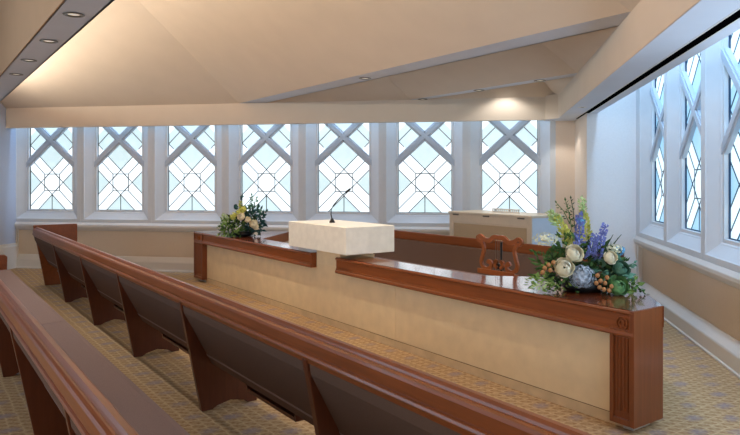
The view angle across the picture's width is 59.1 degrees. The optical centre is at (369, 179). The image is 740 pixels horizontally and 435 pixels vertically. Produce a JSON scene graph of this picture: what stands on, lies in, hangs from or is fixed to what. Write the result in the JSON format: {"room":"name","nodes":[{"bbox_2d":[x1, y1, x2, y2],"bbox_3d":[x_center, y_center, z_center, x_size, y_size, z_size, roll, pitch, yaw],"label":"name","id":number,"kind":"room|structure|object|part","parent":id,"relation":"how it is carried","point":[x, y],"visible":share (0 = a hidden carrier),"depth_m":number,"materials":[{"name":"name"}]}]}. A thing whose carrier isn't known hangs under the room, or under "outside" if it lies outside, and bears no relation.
{"room":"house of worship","nodes":[
{"label":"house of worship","id":0,"kind":"room"},
{"bbox_2d":[0,102,15,244],"bbox_3d":[-7.777,-1.200,5.218,0.300,5.600,13.600,0,0,10],"label":"wall","id":1,"kind":"structure","parent":0,"point":[7,135],"depth_m":11.68,"materials":[{"name":"white paint"}]},
{"bbox_2d":[0,243,16,268],"bbox_3d":[-7.615,1.373,5.189,0.030,0.455,13.600,0,0,10],"label":"baseboard","id":2,"kind":"structure","parent":1,"relation":"attached to","point":[10,250],"depth_m":11.71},
{"bbox_2d":[0,0,65,76],"bbox_3d":[-2.876,-2.465,5.643,0.020,2.370,13.893,0,0,-35],"label":"trim","id":3,"kind":"structure","parent":1,"relation":"attached to","point":[20,20],"depth_m":6.53,"materials":[{"name":"paint"}]},
{"bbox_2d":[0,0,113,101],"bbox_3d":[-2.835,-1.330,5.837,0.290,0.100,14.143,0,0,-35],"label":"trim","id":4,"kind":"structure","parent":1,"relation":"attached to","point":[61,28],"depth_m":5.86,"materials":[{"name":"paint"}]},
{"bbox_2d":[9,73,22,75],"bbox_3d":[-4.272,-1.275,7.875,0.160,0.010,0.160,0,0,10],"label":"recessed light","id":5,"kind":"object","parent":4,"relation":"attached to","point":[14,74],"visible":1,"depth_m":7.88,"materials":[{"name":"metal"}]},
{"bbox_2d":[21,59,36,61],"bbox_3d":[-3.637,-1.275,6.953,0.160,0.010,0.160,0,0,10],"label":"recessed light","id":6,"kind":"object","parent":4,"relation":"attached to","point":[25,60],"visible":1,"depth_m":6.95,"materials":[{"name":"metal"}]},
{"bbox_2d":[39,39,57,43],"bbox_3d":[-2.950,-1.275,5.993,0.160,0.010,0.160,0,0,10],"label":"recessed light","id":7,"kind":"object","parent":4,"relation":"attached to","point":[41,40],"visible":1,"depth_m":5.99,"materials":[{"name":"metal"}]},
{"bbox_2d":[62,12,84,17],"bbox_3d":[-2.286,-1.275,5.030,0.160,0.010,0.160,0,0,10],"label":"recessed light","id":8,"kind":"object","parent":4,"relation":"attached to","point":[68,14],"visible":1,"depth_m":5.03,"materials":[{"name":"metal"}]},
{"bbox_2d":[6,97,544,127],"bbox_3d":[-2.038,-1.115,10.925,9.640,0.370,0.120,0,0,10],"label":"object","id":9,"kind":"structure","parent":1,"relation":"attached to","point":[516,108],"depth_m":10.75,"materials":[{"name":"paint"}]},
{"bbox_2d":[19,230,288,257],"bbox_3d":[-1.804,1.140,11.257,9.608,0.520,0.245,0,0,10],"label":"wall","id":10,"kind":"structure","parent":0,"point":[116,243],"depth_m":11.55,"materials":[{"name":"beige paint"}]},
{"bbox_2d":[16,254,193,272],"bbox_3d":[-1.812,1.475,11.215,9.608,0.250,0.330,0,0,10],"label":"baseboard","id":11,"kind":"structure","parent":10,"relation":"attached to","point":[158,264],"depth_m":11.42,"materials":[{"name":"beige paint"}]},
{"bbox_2d":[81,126,150,222],"bbox_3d":[-4.490,-0.618,11.648,1.367,2.756,0.200,0,0,10],"label":"window","id":12,"kind":"structure","parent":10,"relation":"in","point":[115,161],"depth_m":11.69,"materials":[{"name":"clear glass"}]},
{"bbox_3d":[-4.479,-0.725,11.717,0.880,2.530,0.001,0,0,10],"label":"pane","id":13,"kind":"part","parent":12,"relation":"part of","materials":[{"name":"clear glass"}]},
{"bbox_2d":[151,125,224,223],"bbox_3d":[-3.144,-0.618,11.412,1.367,2.756,0.200,0,0,10],"label":"window","id":14,"kind":"structure","parent":10,"relation":"in","point":[188,162],"depth_m":11.45,"materials":[{"name":"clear glass"}]},
{"bbox_3d":[-3.132,-0.725,11.481,0.880,2.530,0.001,0,0,10],"label":"pane","id":15,"kind":"part","parent":14,"relation":"part of","materials":[{"name":"glass"}]},
{"bbox_2d":[15,222,449,255],"bbox_3d":[-1.812,1.080,11.212,9.608,0.640,0.335,0,0,10],"label":"trim","id":16,"kind":"structure","parent":10,"relation":"attached to","point":[81,226],"depth_m":11.39,"materials":[{"name":"wood"}]},
{"bbox_2d":[225,124,301,224],"bbox_3d":[-1.797,-0.618,11.177,1.367,2.756,0.200,0,0,10],"label":"window","id":17,"kind":"structure","parent":10,"relation":"in","point":[263,161],"depth_m":11.21,"materials":[{"name":"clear glass"}]},
{"bbox_3d":[-1.785,-0.725,11.246,0.880,2.530,0.001,0,0,10],"label":"pane","id":18,"kind":"part","parent":17,"relation":"part of","materials":[{"name":"clear glass"}]},
{"bbox_2d":[302,123,382,223],"bbox_3d":[-0.451,-0.618,10.941,1.367,2.756,0.200,0,0,10],"label":"window","id":19,"kind":"structure","parent":10,"relation":"in","point":[337,158],"depth_m":10.97,"materials":[{"name":"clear glass"}]},
{"bbox_3d":[-0.439,-0.725,11.010,0.880,2.530,0.001,0,0,10],"label":"pane","id":20,"kind":"part","parent":19,"relation":"part of","materials":[{"name":"clear glass"}]},
{"bbox_2d":[383,121,465,226],"bbox_3d":[0.896,-0.618,10.706,1.367,2.756,0.200,0,0,10],"label":"window","id":21,"kind":"structure","parent":10,"relation":"in","point":[424,163],"depth_m":10.74,"materials":[{"name":"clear glass"}]},
{"bbox_3d":[0.908,-0.725,10.775,0.880,2.530,0.001,0,0,10],"label":"pane","id":22,"kind":"part","parent":21,"relation":"part of","materials":[{"name":"clear glass"}]},
{"bbox_2d":[1,0,640,107],"bbox_3d":[-2.893,-2.440,4.237,10.260,2.320,13.350,0,0,10],"label":"ceiling","id":23,"kind":"structure","parent":0,"point":[133,52],"depth_m":8.68,"materials":[{"name":"paint"}]},
{"bbox_2d":[243,12,629,102],"bbox_3d":[0.035,-1.730,8.017,0.338,0.900,7.259,0,0,-35],"label":"trim","id":24,"kind":"structure","parent":23,"relation":"attached to","point":[611,21],"depth_m":6.60,"materials":[{"name":"paint"}]},
{"bbox_2d":[412,73,576,99],"bbox_3d":[1.638,-1.530,9.143,0.190,0.500,3.193,0,0,-35],"label":"trim","id":25,"kind":"structure","parent":23,"relation":"attached to","point":[573,74],"depth_m":8.93,"materials":[{"name":"paint"}]},
{"bbox_2d":[0,268,739,434],"bbox_3d":[-2.336,1.650,4.520,11.260,0.100,14.100,0,0,10],"label":"floor","id":26,"kind":"structure","parent":0,"point":[701,396],"depth_m":5.00,"materials":[{"name":"carpet"}]},
{"bbox_2d":[0,255,189,434],"bbox_3d":[-2.530,1.143,4.900,0.602,0.915,8.132,0,0,-35],"label":"pew","id":27,"kind":"object","parent":26,"relation":"on","point":[70,387],"visible":1,"depth_m":3.48,"materials":[{"name":"brown wood"}]},
{"bbox_3d":[-4.866,1.143,8.194,0.539,0.915,0.055,0,0,-35],"label":"panel","id":28,"kind":"part","parent":27,"relation":"part of","materials":[{"name":"brown wood"}]},
{"bbox_3d":[-2.476,1.059,4.554,0.250,0.457,1.756,0,0,-35],"label":"panel","id":29,"kind":"part","parent":27,"relation":"part of","materials":[{"name":"wood"}]},
{"bbox_3d":[-2.875,1.215,5.374,0.563,0.770,0.044,0,0,-35],"label":"support panel","id":30,"kind":"part","parent":27,"relation":"part of","materials":[{"name":"brown wood"}]},
{"bbox_2d":[0,269,67,331],"bbox_3d":[-3.673,1.180,6.689,0.418,0.090,3.722,0,0,-35],"label":"seat cushion","id":31,"kind":"object","parent":27,"relation":"on","point":[44,314],"depth_m":6.15,"materials":[{"name":"fabric"}]},
{"bbox_3d":[-1.841,1.215,3.901,0.563,0.770,0.044,0,0,-35],"label":"support panel","id":32,"kind":"part","parent":27,"relation":"part of","materials":[{"name":"brown wood"}]},
{"bbox_3d":[-1.485,1.059,3.142,0.250,0.457,1.606,0,0,-35],"label":"panel","id":33,"kind":"part","parent":27,"relation":"part of","materials":[{"name":"wood"}]},
{"bbox_3d":[-2.736,0.776,4.738,0.077,0.138,8.100,0,0,-35],"label":"rail","id":34,"kind":"part","parent":27,"relation":"part of","materials":[{"name":"brown wood"}]},
{"bbox_3d":[-0.892,1.215,2.550,0.563,0.770,0.044,0,0,-35],"label":"support panel","id":35,"kind":"part","parent":27,"relation":"part of","materials":[{"name":"brown wood"}]},
{"bbox_3d":[-0.672,1.059,1.984,0.250,0.457,1.136,0,0,-35],"label":"panel","id":36,"kind":"part","parent":27,"relation":"part of","materials":[{"name":"wood"}]},
{"bbox_2d":[42,321,189,434],"bbox_3d":[-1.374,1.180,3.416,0.418,0.090,4.262,0,0,-35],"label":"seat cushion","id":37,"kind":"object","parent":27,"relation":"on","point":[140,411],"depth_m":3.60,"materials":[{"name":"fabric"}]},
{"bbox_2d":[32,224,591,434],"bbox_3d":[-1.954,1.140,5.904,0.632,0.920,10.052,0,0,-35],"label":"pew","id":38,"kind":"object","parent":26,"relation":"on","point":[236,350],"visible":1,"depth_m":3.50,"materials":[{"name":"brown wood"}]},
{"bbox_3d":[-4.482,1.059,9.207,0.250,0.457,1.636,0,0,-35],"label":"panel","id":39,"kind":"part","parent":38,"relation":"part of","materials":[{"name":"wood"}]},
{"bbox_3d":[-4.821,1.140,9.998,0.619,0.920,0.055,0,0,-35],"label":"panel","id":40,"kind":"part","parent":38,"relation":"part of","materials":[{"name":"brown wood"}]},
{"bbox_3d":[-3.525,1.059,7.844,0.250,0.457,1.606,0,0,-35],"label":"panel","id":41,"kind":"part","parent":38,"relation":"part of","materials":[{"name":"wood"}]},
{"bbox_3d":[-3.881,1.215,8.602,0.563,0.770,0.044,0,0,-35],"label":"support panel","id":42,"kind":"part","parent":38,"relation":"part of","materials":[{"name":"brown wood"}]},
{"bbox_3d":[-2.932,1.215,7.252,0.563,0.770,0.044,0,0,-35],"label":"support panel","id":43,"kind":"part","parent":38,"relation":"part of","materials":[{"name":"brown wood"}]},
{"bbox_3d":[-2.599,1.059,6.527,0.250,0.457,1.526,0,0,-35],"label":"panel","id":44,"kind":"part","parent":38,"relation":"part of","materials":[{"name":"wood"}]},
{"bbox_2d":[97,289,186,343],"bbox_3d":[-1.914,1.180,5.981,0.418,0.090,3.242,0,0,-35],"label":"pew","id":45,"kind":"object","parent":38,"relation":"on","point":[138,314],"depth_m":5.59,"materials":[{"name":"wood"}]},
{"bbox_3d":[-2.030,1.215,5.967,0.563,0.770,0.044,0,0,-35],"label":"support panel","id":46,"kind":"part","parent":38,"relation":"part of","materials":[{"name":"brown wood"}]},
{"bbox_3d":[-1.666,1.059,5.197,0.250,0.457,1.636,0,0,-35],"label":"panel","id":47,"kind":"part","parent":38,"relation":"part of","materials":[{"name":"wood"}]},
{"bbox_3d":[-1.064,1.215,4.593,0.563,0.770,0.044,0,0,-35],"label":"support panel","id":48,"kind":"part","parent":38,"relation":"part of","materials":[{"name":"brown wood"}]},
{"bbox_3d":[-0.689,1.059,3.806,0.250,0.457,1.676,0,0,-35],"label":"panel","id":49,"kind":"part","parent":38,"relation":"part of","materials":[{"name":"wood"}]},
{"bbox_2d":[206,354,342,434],"bbox_3d":[0.003,1.180,3.252,0.418,0.090,3.412,0,0,-35],"label":"seat cushion","id":50,"kind":"object","parent":38,"relation":"on","point":[257,383],"depth_m":3.75,"materials":[{"name":"fabric"}]},
{"bbox_3d":[-0.076,1.215,3.185,0.563,0.770,0.044,0,0,-35],"label":"support panel","id":51,"kind":"part","parent":38,"relation":"part of","materials":[{"name":"brown wood"}]},
{"bbox_3d":[0.294,1.059,2.406,0.250,0.457,1.656,0,0,-35],"label":"panel","id":52,"kind":"part","parent":38,"relation":"part of","materials":[{"name":"wood"}]},
{"bbox_2d":[194,231,663,430],"bbox_3d":[-0.080,1.211,7.593,1.232,0.778,7.772,0,0,-35],"label":"desk","id":53,"kind":"object","parent":26,"relation":"on","point":[599,355],"visible":0.98,"depth_m":5.28,"materials":[{"name":"wood"}]},
{"bbox_3d":[-2.701,1.190,10.274,0.016,0.729,0.360,0,0,-35],"label":"border moulding","id":54,"kind":"part","parent":53,"relation":"part of","materials":[{"name":"brown wood"}]},
{"bbox_3d":[-2.571,1.270,10.365,0.305,0.569,0.360,0,0,-35],"label":"post","id":55,"kind":"part","parent":53,"relation":"part of","materials":[{"name":"brown wood"}]},
{"bbox_3d":[-1.845,1.232,9.234,0.067,0.585,2.326,0,0,-35],"label":"panel","id":56,"kind":"part","parent":53,"relation":"part of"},
{"bbox_2d":[216,193,267,236],"bbox_3d":[-1.861,0.502,9.509,0.760,0.634,0.490,0,0,0],"label":"flower arrangement","id":57,"kind":"object","parent":53,"relation":"on","point":[252,227],"visible":1,"depth_m":9.42,"materials":[{"name":"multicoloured plant"}]},
{"bbox_2d":[235,231,252,236],"bbox_3d":[-1.847,0.782,9.521,0.280,0.072,0.280,0,0,0],"label":"bowl","id":58,"kind":"object","parent":57,"relation":"on","point":[238,233],"depth_m":9.40,"materials":[{"name":"black ceramic"}]},
{"bbox_3d":[-0.452,1.232,7.249,0.067,0.585,2.516,0,0,-35],"label":"panel","id":59,"kind":"part","parent":53,"relation":"part of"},
{"bbox_2d":[289,220,393,256],"bbox_3d":[-0.347,0.654,7.332,0.620,0.342,1.240,0,0,-35],"label":"pulpit","id":60,"kind":"object","parent":53,"relation":"on","point":[341,238],"visible":0.92,"depth_m":6.93,"materials":[{"name":"stone"}]},
{"bbox_2d":[329,188,350,222],"bbox_3d":[-0.338,0.287,7.364,0.244,0.390,0.064,0,0,0],"label":"gooseneck microphone","id":61,"kind":"object","parent":60,"relation":"on","point":[349,189],"visible":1,"depth_m":7.36,"materials":[{"name":"black metal"}]},
{"bbox_3d":[-0.283,0.797,7.333,0.435,0.054,0.498,0,0,-35],"label":"stem","id":62,"kind":"part","parent":60,"relation":"part of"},
{"bbox_3d":[0.955,1.232,5.246,0.067,0.585,2.372,0,0,-35],"label":"panel","id":63,"kind":"part","parent":53,"relation":"part of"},
{"bbox_2d":[524,195,648,294],"bbox_3d":[1.554,0.467,4.847,0.878,0.704,0.509,0,0,-2],"label":"flower arrangement","id":64,"kind":"object","parent":53,"relation":"on","point":[613,280],"visible":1,"depth_m":4.75,"materials":[{"name":"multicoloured plant"}]},
{"bbox_3d":[1.286,0.434,4.781,0.188,0.100,0.155,0,0,0],"label":"lace flower","id":65,"kind":"part","parent":64,"relation":"part of","materials":[{"name":"white plant"}]},
{"bbox_2d":[561,279,601,292],"bbox_3d":[1.581,0.782,4.860,0.300,0.072,0.300,0,0,0],"label":"bowl","id":66,"kind":"object","parent":64,"relation":"on","point":[566,286],"depth_m":4.74,"materials":[{"name":"black ceramic"}]},
{"bbox_3d":[1.786,0.502,4.761,0.109,0.071,0.108,0,0,0],"label":"lace flower","id":67,"kind":"part","parent":64,"relation":"part of","materials":[{"name":"white plant"}]},
{"bbox_3d":[1.837,0.520,4.801,0.078,0.074,0.080,0,0,0],"label":"sky blue flower","id":68,"kind":"part","parent":64,"relation":"part of","materials":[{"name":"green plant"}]},
{"bbox_3d":[1.731,1.270,4.238,0.305,0.569,0.170,0,0,-35],"label":"post","id":69,"kind":"part","parent":53,"relation":"part of","materials":[{"name":"brown wood"}]},
{"bbox_3d":[1.602,1.190,4.147,0.016,0.729,0.170,0,0,-35],"label":"border moulding","id":70,"kind":"part","parent":53,"relation":"part of","materials":[{"name":"brown wood"}]},
{"bbox_2d":[373,230,623,277],"bbox_3d":[1.060,1.163,8.296,0.612,0.875,4.470,0,0,-35],"label":"pew","id":71,"kind":"object","parent":26,"relation":"on","point":[453,253],"visible":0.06,"depth_m":8.49,"materials":[{"name":"brown wood"}]},
{"bbox_2d":[374,257,487,275],"bbox_3d":[1.015,1.192,8.264,0.500,0.095,4.360,0,0,-35],"label":"countertop","id":72,"kind":"structure","parent":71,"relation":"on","point":[400,259],"depth_m":8.70,"materials":[{"name":"wood"}]},
{"bbox_3d":[1.279,0.814,8.450,0.077,0.138,4.420,0,0,-35],"label":"rail","id":73,"kind":"part","parent":71,"relation":"part of","materials":[{"name":"brown wood"}]},
{"bbox_2d":[476,234,523,275],"bbox_3d":[1.308,1.065,6.320,0.346,1.070,0.605,0,0,-35],"label":"chair","id":74,"kind":"object","parent":26,"relation":"on","point":[517,242],"visible":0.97,"depth_m":6.25,"materials":[{"name":"brown wood"}]},
{"bbox_3d":[1.265,1.100,6.290,0.023,1.000,0.024,0,0,-35],"label":"post","id":75,"kind":"part","parent":74,"relation":"part of","materials":[{"name":"black metal"}]},
{"bbox_2d":[448,208,568,246],"bbox_3d":[1.969,1.005,9.350,0.830,1.190,1.620,0,0,-35],"label":"cabinet","id":76,"kind":"object","parent":26,"relation":"on","point":[465,223],"visible":0.45,"depth_m":8.95,"materials":[{"name":"wood"}]},
{"bbox_3d":[1.649,1.020,9.125,0.012,1.040,1.580,0,0,-35],"label":"frame","id":77,"kind":"part","parent":76,"relation":"part of","materials":[{"name":"beige wood"}]},
{"bbox_3d":[1.899,0.482,9.301,0.650,0.035,1.620,0,0,-35],"label":"lid","id":78,"kind":"part","parent":76,"relation":"part of","materials":[{"name":"white wood"}]},
{"bbox_3d":[2.355,1.020,8.652,0.596,1.039,0.006,0,0,-35],"label":"panel","id":79,"kind":"part","parent":76,"relation":"part of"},
{"bbox_2d":[556,113,586,248],"bbox_3d":[3.158,0.000,9.762,0.642,3.200,1.480,0,0,10],"label":"wall","id":80,"kind":"structure","parent":0,"point":[571,136],"depth_m":10.19,"materials":[{"name":"beige paint"}]},
{"bbox_2d":[544,0,699,120],"bbox_3d":[1.875,-1.115,3.525,0.620,0.370,13.590,0,0,10],"label":"ceiling beam","id":81,"kind":"structure","parent":80,"relation":"attached to","point":[648,19],"depth_m":5.33,"materials":[{"name":"paint"}]},
{"bbox_2d":[545,0,739,120],"bbox_3d":[1.877,-0.928,3.519,0.606,0.004,13.580,0,0,10],"label":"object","id":82,"kind":"structure","parent":80,"relation":"attached to","point":[705,14],"depth_m":4.66,"materials":[{"name":"paint"}]},
{"bbox_2d":[575,8,739,118],"bbox_3d":[2.350,-0.929,5.310,0.092,0.010,9.270,0,0,10],"label":"air vent","id":83,"kind":"object","parent":80,"relation":"attached to","point":[733,17],"visible":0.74,"depth_m":4.77,"materials":[{"name":"black metal"}]},
{"bbox_2d":[587,91,635,263],"bbox_3d":[3.600,-0.265,9.685,0.944,3.730,1.480,0,0,10],"label":"wall pier","id":84,"kind":"object","parent":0,"point":[611,131],"visible":0.21,"depth_m":8.97,"materials":[{"name":"white paint"}]},
{"bbox_2d":[626,263,636,285],"bbox_3d":[3.322,1.373,8.967,0.644,0.455,0.030,0,0,10],"label":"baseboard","id":85,"kind":"object","parent":84,"relation":"attached to","point":[633,270],"visible":0.15,"depth_m":8.90,"materials":[{"name":"white paint"}]},
{"bbox_2d":[643,248,739,340],"bbox_3d":[2.782,1.140,2.975,0.245,0.520,12.020,0,0,10],"label":"wall","id":86,"kind":"structure","parent":0,"point":[717,302],"depth_m":6.53,"materials":[{"name":"beige paint"}]},
{"bbox_2d":[633,236,739,288],"bbox_3d":[2.737,1.080,2.983,0.335,0.640,12.020,0,0,10],"label":"trim","id":87,"kind":"structure","parent":86,"relation":"attached to","point":[732,278],"depth_m":6.67,"materials":[{"name":"white paint"}]},
{"bbox_2d":[635,280,739,378],"bbox_3d":[2.740,1.475,2.983,0.330,0.250,12.020,0,0,10],"label":"baseboard","id":88,"kind":"structure","parent":86,"relation":"attached to","point":[722,347],"depth_m":6.23,"materials":[{"name":"white paint"}]},
{"bbox_3d":[-1.148,-1.200,11.317,11.260,5.600,0.100,0,0,10],"label":"wall","id":89,"kind":"structure","parent":0,"visible":0},
{"bbox_2d":[16,127,80,221],"bbox_3d":[-5.837,-0.618,11.883,1.367,2.756,0.200,0,0,10],"label":"window","id":90,"kind":"structure","parent":89,"relation":"in","point":[48,160],"depth_m":11.92,"materials":[{"name":"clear glass"}]},
{"bbox_3d":[-5.825,-0.725,11.952,0.880,2.530,0.001,0,0,10],"label":"pane","id":91,"kind":"part","parent":90,"relation":"part of","materials":[{"name":"glass"}]},
{"bbox_2d":[466,120,553,213],"bbox_3d":[2.242,-0.618,10.470,1.367,2.756,0.200,0,0,10],"label":"window","id":92,"kind":"structure","parent":89,"relation":"in","point":[510,164],"depth_m":10.50,"materials":[{"name":"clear glass"}]},
{"bbox_3d":[2.254,-0.725,10.539,0.880,2.530,0.001,0,0,10],"label":"pane","id":93,"kind":"part","parent":92,"relation":"part of","materials":[{"name":"clear glass"}]},
{"bbox_2d":[554,121,555,211],"bbox_3d":[-1.834,-0.570,11.234,9.698,2.840,0.300,0,0,10],"label":"trim","id":94,"kind":"structure","parent":89,"relation":"attached to","point":[554,121],"depth_m":10.25,"materials":[{"name":"white paint"}]},
{"bbox_3d":[2.946,-1.200,3.495,0.100,5.600,13.900,0,0,10],"label":"wall","id":95,"kind":"structure","parent":0,"visible":0},
{"bbox_2d":[636,89,638,236],"bbox_3d":[2.755,-0.570,2.980,0.300,2.840,12.020,0,0,10],"label":"trim","id":96,"kind":"structure","parent":95,"relation":"attached to","point":[637,90],"depth_m":8.84,"materials":[{"name":"white paint"}]},
{"bbox_2d":[639,74,664,245],"bbox_3d":[3.603,-0.621,8.121,0.200,2.761,1.310,0,0,10],"label":"window","id":97,"kind":"structure","parent":95,"relation":"in","point":[652,94],"depth_m":8.55,"materials":[{"name":"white glass"}]},
{"bbox_3d":[3.672,-0.725,8.109,0.001,2.530,0.880,0,0,10],"label":"pane","id":98,"kind":"part","parent":97,"relation":"part of","materials":[{"name":"clear glass"}]},
{"bbox_2d":[665,51,702,259],"bbox_3d":[3.377,-0.621,6.830,0.200,2.761,1.310,0,0,10],"label":"window","id":99,"kind":"structure","parent":95,"relation":"in","point":[684,82],"depth_m":7.22,"materials":[{"name":"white glass"}]},
{"bbox_3d":[3.446,-0.725,6.818,0.001,2.530,0.880,0,0,10],"label":"pane","id":100,"kind":"part","parent":99,"relation":"part of","materials":[{"name":"clear glass"}]},
{"bbox_2d":[703,29,739,272],"bbox_3d":[3.151,-0.621,5.540,0.200,2.761,1.310,0,0,10],"label":"window","id":101,"kind":"structure","parent":95,"relation":"in","point":[721,60],"depth_m":5.98,"materials":[{"name":"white glass"}]},
{"bbox_3d":[3.220,-0.725,5.528,0.001,2.530,0.880,0,0,10],"label":"pane","id":102,"kind":"part","parent":101,"relation":"part of","materials":[{"name":"clear glass"}]}
]}

